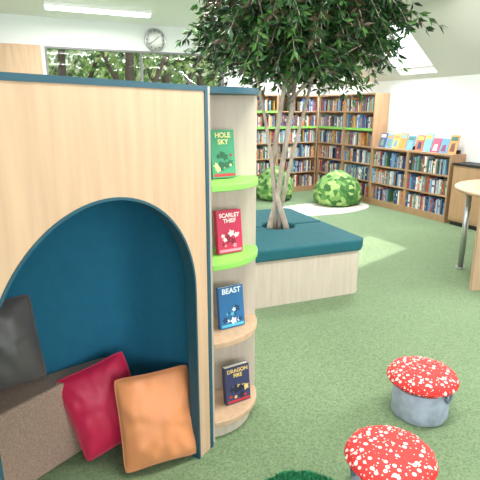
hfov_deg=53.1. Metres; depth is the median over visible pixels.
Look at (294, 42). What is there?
ficus tree
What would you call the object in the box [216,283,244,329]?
paperback book
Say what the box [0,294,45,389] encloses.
cushion
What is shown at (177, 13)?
ceiling
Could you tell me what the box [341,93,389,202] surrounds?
bookcase
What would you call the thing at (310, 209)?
rug
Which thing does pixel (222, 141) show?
paperback book
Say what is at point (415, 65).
window
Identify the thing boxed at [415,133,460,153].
books
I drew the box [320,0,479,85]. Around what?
ceiling
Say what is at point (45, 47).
window
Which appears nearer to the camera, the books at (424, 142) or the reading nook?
the reading nook
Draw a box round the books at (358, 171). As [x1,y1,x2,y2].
[343,97,374,196]
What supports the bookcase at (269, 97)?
on the floor
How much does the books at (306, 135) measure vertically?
1.693 m
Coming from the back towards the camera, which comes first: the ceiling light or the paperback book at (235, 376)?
the ceiling light
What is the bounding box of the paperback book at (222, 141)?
[210,129,235,178]
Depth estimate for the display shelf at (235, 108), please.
2.35 m
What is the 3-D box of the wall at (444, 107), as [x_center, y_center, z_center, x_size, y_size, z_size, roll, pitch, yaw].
[4.223,-0.789,4.996,0.150,2.070,11.450,-7,17,-25]
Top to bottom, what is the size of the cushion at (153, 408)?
0.412 m
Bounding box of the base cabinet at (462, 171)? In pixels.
[448,162,479,230]
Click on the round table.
(471, 188)
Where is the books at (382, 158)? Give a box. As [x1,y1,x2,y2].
[371,151,406,204]
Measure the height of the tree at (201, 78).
5.520 m
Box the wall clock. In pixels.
[144,28,165,51]
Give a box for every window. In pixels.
[44,46,223,86]
[393,57,433,69]
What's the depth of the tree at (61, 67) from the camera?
12.47 m
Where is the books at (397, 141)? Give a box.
[378,133,415,149]
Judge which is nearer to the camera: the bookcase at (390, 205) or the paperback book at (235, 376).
the paperback book at (235, 376)
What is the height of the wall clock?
0.370 m
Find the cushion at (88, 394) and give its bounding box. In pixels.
[55,352,130,460]
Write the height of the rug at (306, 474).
0.029 m
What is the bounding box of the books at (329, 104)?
[318,98,343,179]
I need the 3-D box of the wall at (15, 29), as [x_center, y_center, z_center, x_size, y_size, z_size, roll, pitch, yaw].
[-2.965,-1.999,7.778,10.550,2.950,0.150,-7,17,-25]
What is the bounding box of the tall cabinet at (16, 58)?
[0,43,42,73]
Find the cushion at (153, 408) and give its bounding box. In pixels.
[114,365,195,472]
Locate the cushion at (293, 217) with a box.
[256,208,320,228]
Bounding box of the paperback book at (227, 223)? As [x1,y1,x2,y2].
[213,208,242,254]
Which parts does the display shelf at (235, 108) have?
shelf, shelf, shelf, shelf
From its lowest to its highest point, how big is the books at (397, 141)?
0.245 m
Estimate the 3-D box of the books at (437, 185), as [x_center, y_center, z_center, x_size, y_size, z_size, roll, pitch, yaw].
[2.872,-0.848,7.236,0.183,0.811,0.759,-7,17,-25]
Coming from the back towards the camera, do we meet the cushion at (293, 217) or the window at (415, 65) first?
the window at (415, 65)
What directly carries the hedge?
on the lawn
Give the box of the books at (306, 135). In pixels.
[278,98,314,185]
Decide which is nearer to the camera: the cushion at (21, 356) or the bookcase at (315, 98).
the cushion at (21, 356)
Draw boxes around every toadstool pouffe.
[344,425,438,479]
[387,356,459,426]
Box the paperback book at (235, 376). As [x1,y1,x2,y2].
[221,360,250,405]
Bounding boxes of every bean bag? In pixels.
[256,165,293,200]
[313,170,361,206]
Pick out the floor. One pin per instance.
(321, 365)
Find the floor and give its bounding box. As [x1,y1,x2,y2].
[37,190,479,479]
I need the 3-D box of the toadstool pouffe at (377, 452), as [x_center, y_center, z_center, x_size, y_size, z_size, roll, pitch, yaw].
[0.614,0.963,1.981,0.368,0.265,0.368,-7,17,-25]
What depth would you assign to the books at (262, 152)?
9.07 m
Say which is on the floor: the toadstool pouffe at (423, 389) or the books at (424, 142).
the toadstool pouffe at (423, 389)
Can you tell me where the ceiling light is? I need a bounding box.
[43,1,151,17]
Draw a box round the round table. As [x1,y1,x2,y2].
[454,179,479,290]
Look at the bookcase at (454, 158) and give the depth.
7.13 m
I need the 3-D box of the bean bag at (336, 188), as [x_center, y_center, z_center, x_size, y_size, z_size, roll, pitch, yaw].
[1.670,-0.924,8.296,0.859,0.580,0.853,-7,17,-25]
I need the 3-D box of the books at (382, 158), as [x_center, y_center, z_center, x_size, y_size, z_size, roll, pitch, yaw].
[2.517,-1.044,7.955,0.182,0.813,0.759,-7,17,-25]
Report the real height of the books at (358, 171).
1.693 m
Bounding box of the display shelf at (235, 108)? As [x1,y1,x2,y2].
[208,86,258,441]
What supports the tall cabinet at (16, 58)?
on the floor
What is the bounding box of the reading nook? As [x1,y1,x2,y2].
[0,72,213,479]
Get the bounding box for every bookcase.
[256,94,277,175]
[277,95,318,191]
[316,94,345,182]
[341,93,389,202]
[368,147,407,211]
[403,150,465,222]
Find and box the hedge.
[47,49,220,85]
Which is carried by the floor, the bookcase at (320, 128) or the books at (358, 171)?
the bookcase at (320, 128)
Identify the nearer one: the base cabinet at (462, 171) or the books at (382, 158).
the base cabinet at (462, 171)
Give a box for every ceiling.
[0,0,212,27]
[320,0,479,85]
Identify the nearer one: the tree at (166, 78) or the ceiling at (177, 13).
the ceiling at (177, 13)
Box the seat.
[255,208,362,308]
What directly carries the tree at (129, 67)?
on the lawn
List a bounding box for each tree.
[47,49,118,77]
[71,50,182,81]
[117,53,205,84]
[154,55,220,85]
[175,0,445,228]
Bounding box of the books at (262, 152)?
[256,98,274,173]
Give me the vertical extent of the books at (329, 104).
1.693 m
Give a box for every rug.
[264,468,337,479]
[283,203,368,215]
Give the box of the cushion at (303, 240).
[255,222,362,262]
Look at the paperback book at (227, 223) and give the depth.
2.28 m
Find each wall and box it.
[0,13,323,182]
[324,74,479,162]
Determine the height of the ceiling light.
0.084 m
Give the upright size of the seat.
0.500 m
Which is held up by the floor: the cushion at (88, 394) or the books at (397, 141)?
the cushion at (88, 394)
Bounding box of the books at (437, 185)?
[405,155,449,214]
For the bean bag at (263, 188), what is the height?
0.600 m

